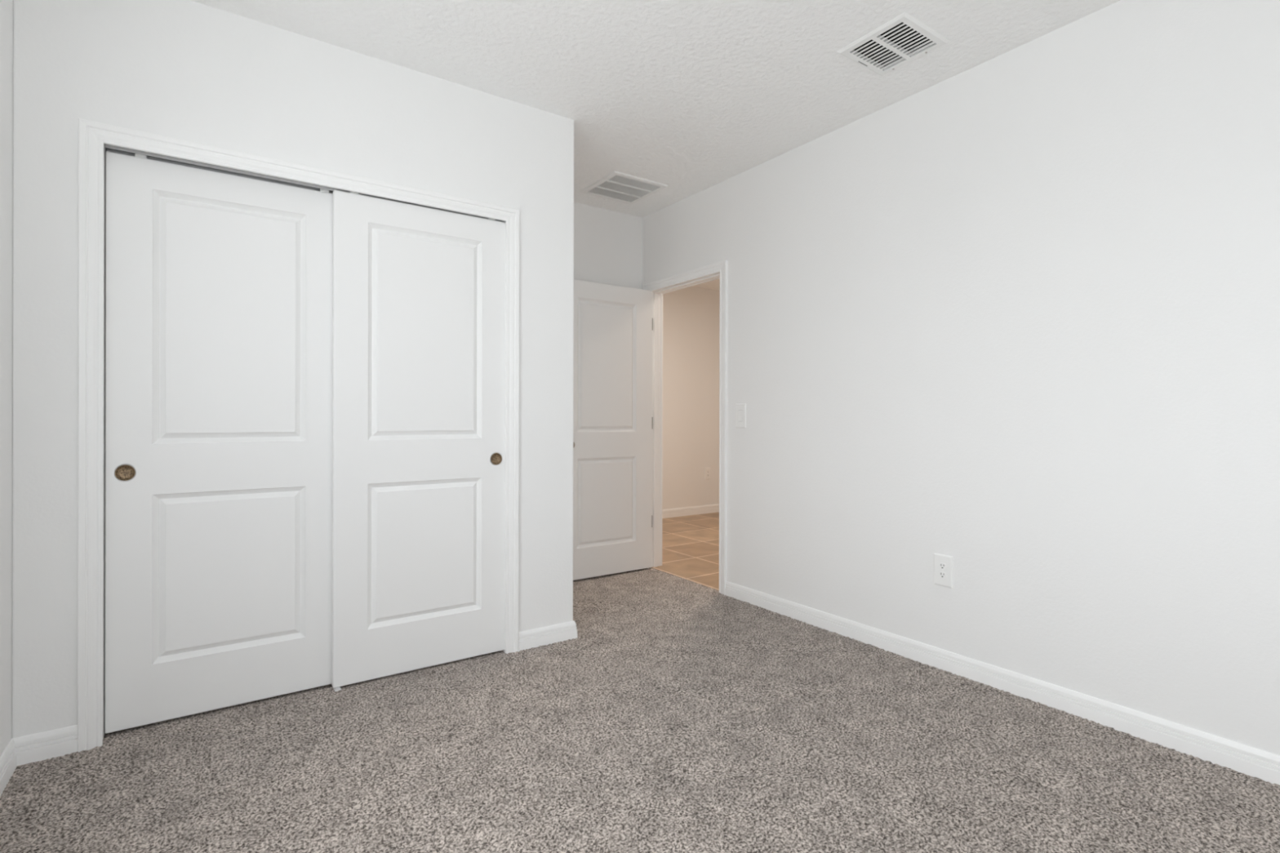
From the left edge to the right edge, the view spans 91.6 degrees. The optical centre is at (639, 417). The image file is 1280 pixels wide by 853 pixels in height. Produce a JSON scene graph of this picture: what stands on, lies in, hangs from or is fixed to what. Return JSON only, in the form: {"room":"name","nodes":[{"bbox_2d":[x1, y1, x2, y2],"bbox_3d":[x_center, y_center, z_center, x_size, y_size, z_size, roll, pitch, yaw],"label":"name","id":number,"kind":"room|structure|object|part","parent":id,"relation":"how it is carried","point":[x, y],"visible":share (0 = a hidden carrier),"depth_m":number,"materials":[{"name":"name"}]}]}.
{"room":"empty bedroom","nodes":[
{"label":"empty bedroom","id":0,"kind":"room"},
{"bbox_2d":[0,0,13,756],"bbox_3d":[-1.231,-0.222,0.784,0.115,2.750,4.925,0,0,-35],"label":"wall","id":1,"kind":"structure","parent":0,"point":[6,6],"depth_m":1.92,"materials":[{"name":"white paint"}]},
{"bbox_2d":[0,724,77,796],"bbox_3d":[-0.854,1.068,0.479,0.159,0.096,3.758,0,0,-35],"label":"baseboard","id":2,"kind":"structure","parent":1,"relation":"attached to","point":[48,744],"depth_m":2.00,"materials":[{"name":"white wood"}]},
{"bbox_2d":[12,0,573,737],"bbox_3d":[-1.461,-0.251,2.984,2.023,2.696,1.052,0,0,-35],"label":"wall","id":3,"kind":"structure","parent":0,"point":[188,70],"depth_m":2.25,"materials":[{"name":"white paint"}]},
{"bbox_2d":[77,118,519,752],"bbox_3d":[-1.248,0.064,2.551,1.561,2.100,0.133,0,0,-35],"label":"door frame","id":4,"kind":"structure","parent":3,"relation":"attached to","point":[93,136],"depth_m":2.10,"materials":[{"name":"white wood"}]},
{"bbox_2d":[105,143,502,222],"bbox_3d":[-1.246,-0.921,2.552,1.441,0.042,0.092,0,0,-35],"label":"door track","id":5,"kind":"object","parent":3,"relation":"attached to","point":[113,148],"visible":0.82,"depth_m":2.37,"materials":[{"name":"silver metal"}]},
{"bbox_2d":[104,151,332,733],"bbox_3d":[-1.536,0.085,2.378,0.768,2.011,0.036,0,0,-35],"label":"door","id":6,"kind":"structure","parent":5,"relation":"hanging from","point":[219,286],"depth_m":2.32,"materials":[{"name":"white wood"}]},
{"bbox_3d":[-1.801,0.192,2.180,0.055,0.055,0.014,0,0,-35],"label":"finger pull","id":7,"kind":"part","parent":6,"relation":"part of","materials":[{"name":"brown metal"}]},
{"bbox_2d":[331,190,505,688],"bbox_3d":[-0.942,0.085,2.740,0.742,2.018,0.036,0,0,-35],"label":"door","id":8,"kind":"structure","parent":5,"relation":"hanging from","point":[419,292],"depth_m":2.70,"materials":[{"name":"white wood"}]},
{"bbox_3d":[-0.673,0.192,2.915,0.055,0.055,0.014,0,0,-35],"label":"finger pull","id":9,"kind":"part","parent":8,"relation":"part of","materials":[{"name":"brown metal"}]},
{"bbox_2d":[518,620,577,651],"bbox_3d":[-0.747,1.066,3.474,0.319,0.096,1.068,0,0,-35],"label":"baseboard","id":10,"kind":"structure","parent":3,"relation":"attached to","point":[562,632],"depth_m":3.04,"materials":[{"name":"white wood"}]},
{"bbox_2d":[573,202,642,289],"bbox_3d":[-1.366,-0.225,3.761,3.298,2.750,0.115,0,0,-35],"label":"wall","id":11,"kind":"structure","parent":0,"point":[608,244],"depth_m":4.48,"materials":[{"name":"white paint"}]},
{"bbox_2d":[190,0,1120,290],"bbox_3d":[1.062,-1.544,3.461,6.935,0.100,6.700,0,0,-35],"label":"ceiling","id":12,"kind":"structure","parent":0,"point":[690,97],"depth_m":2.59,"materials":[{"name":"white paint"}]},
{"bbox_2d":[580,170,668,204],"bbox_3d":[-0.105,-1.510,4.060,0.411,0.045,0.424,0,0,-35],"label":"ceiling vent","id":13,"kind":"object","parent":12,"relation":"in","point":[623,188],"visible":1,"depth_m":4.04,"materials":[{"name":"white metal"}]},
{"bbox_3d":[-0.173,-1.496,4.160,0.338,0.014,0.112,0,0,-35],"label":"louvre panel","id":14,"kind":"part","parent":13,"relation":"part of","materials":[{"name":"white metal"}]},
{"bbox_3d":[-0.102,-1.496,4.057,0.338,0.014,0.115,0,0,-35],"label":"louvre panel","id":15,"kind":"part","parent":13,"relation":"part of","materials":[{"name":"white metal"}]},
{"bbox_3d":[-0.034,-1.496,3.960,0.338,0.014,0.097,0,0,-35],"label":"louvre panel","id":16,"kind":"part","parent":13,"relation":"part of","materials":[{"name":"white metal"}]},
{"bbox_2d":[836,12,950,75],"bbox_3d":[1.017,-1.603,2.501,0.308,0.240,0.304,0,0,-35],"label":"ceiling vent","id":17,"kind":"object","parent":12,"relation":"in","point":[903,39],"visible":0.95,"depth_m":2.52,"materials":[{"name":"white metal"}]},
{"bbox_2d":[652,511,719,591],"bbox_3d":[1.675,1.131,5.478,3.615,0.050,4.100,0,0,-35],"label":"floor","id":18,"kind":"structure","parent":0,"point":[691,543],"depth_m":5.28,"materials":[{"name":"beige tile"}]},
{"bbox_2d":[662,286,719,509],"bbox_3d":[0.530,-0.223,7.106,3.407,2.750,0.115,0,0,-35],"label":"wall","id":19,"kind":"structure","parent":0,"point":[691,315],"depth_m":7.08,"materials":[{"name":"white paint"}]},
{"bbox_2d":[662,503,719,518],"bbox_3d":[0.565,1.057,7.053,3.407,0.096,0.016,0,0,-35],"label":"baseboard","id":20,"kind":"structure","parent":19,"relation":"attached to","point":[679,512],"depth_m":7.05,"materials":[{"name":"white wood"}]},
{"bbox_2d":[705,467,710,479],"bbox_3d":[0.792,0.644,7.215,0.078,0.135,0.008,0,0,-35],"label":"wall outlet","id":21,"kind":"object","parent":19,"relation":"attached to","point":[707,469],"visible":1,"depth_m":7.21,"materials":[{"name":"white plastic"}]},
{"bbox_2d":[642,0,1279,755],"bbox_3d":[0.967,-0.219,3.397,0.115,2.750,6.700,0,0,-35],"label":"wall","id":22,"kind":"structure","parent":0,"point":[1014,317],"depth_m":2.42,"materials":[{"name":"white paint"}]},
{"bbox_2d":[573,279,653,580],"bbox_3d":[-0.210,0.081,4.327,0.766,2.020,0.102,0,0,-36],"label":"door","id":23,"kind":"structure","parent":22,"relation":"in","point":[613,325],"depth_m":4.35,"materials":[{"name":"white wood"}]},
{"bbox_2d":[642,260,727,595],"bbox_3d":[0.339,0.064,4.299,0.151,2.104,0.898,0,0,-35],"label":"door frame","id":24,"kind":"structure","parent":22,"relation":"attached to","point":[718,270],"depth_m":4.37,"materials":[{"name":"white wood"}]},
{"bbox_3d":[0.393,0.064,4.337,0.018,2.104,0.898,0,0,-35],"label":"hall casing","id":25,"kind":"part","parent":24,"relation":"part of","materials":[{"name":"white paint"}]},
{"bbox_2d":[735,404,746,427],"bbox_3d":[0.615,-0.013,3.793,0.010,0.146,0.084,0,0,-35],"label":"light switch","id":26,"kind":"object","parent":22,"relation":"attached to","point":[740,421],"visible":1,"depth_m":3.79,"materials":[{"name":"white plastic"}]},
{"bbox_2d":[933,553,952,588],"bbox_3d":[1.341,0.674,2.752,0.008,0.138,0.084,0,0,-35],"label":"wall outlet","id":27,"kind":"object","parent":22,"relation":"attached to","point":[943,564],"visible":1,"depth_m":2.75,"materials":[{"name":"white plastic"}]},
{"bbox_2d":[938,571,946,578],"bbox_3d":[1.339,0.694,2.750,0.002,0.028,0.034,0,0,-35],"label":"receptacle","id":28,"kind":"object","parent":27,"relation":"attached to","point":[942,575],"depth_m":2.75,"materials":[{"name":"grey plastic"}]},
{"bbox_2d":[938,562,946,569],"bbox_3d":[1.339,0.655,2.750,0.002,0.028,0.034,0,0,-35],"label":"receptacle","id":29,"kind":"object","parent":27,"relation":"attached to","point":[942,566],"depth_m":2.75,"materials":[{"name":"grey plastic"}]},
{"bbox_2d":[724,581,1279,785],"bbox_3d":[1.649,1.073,2.300,0.016,0.096,3.885,0,0,-35],"label":"baseboard","id":30,"kind":"structure","parent":22,"relation":"attached to","point":[1252,762],"depth_m":2.40,"materials":[{"name":"white wood"}]},
{"bbox_3d":[0.048,1.137,1.748,3.320,0.036,5.040,0,0,-35],"label":"floor","id":31,"kind":"structure","parent":0,"visible":0},
{"bbox_2d":[0,567,1279,852],"bbox_3d":[0.094,1.106,1.778,3.210,0.009,4.816,0,0,-35],"label":"carpet","id":32,"kind":"object","parent":31,"relation":"on","point":[681,715],"visible":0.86,"depth_m":1.99,"materials":[{"name":"grey carpet"}]},
{"bbox_2d":[333,686,341,691],"bbox_3d":[-1.248,1.099,2.558,0.024,0.018,0.100,0,0,-35],"label":"guide","id":33,"kind":"object","parent":32,"relation":"on","point":[335,689],"visible":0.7,"depth_m":2.52,"materials":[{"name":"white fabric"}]}
]}

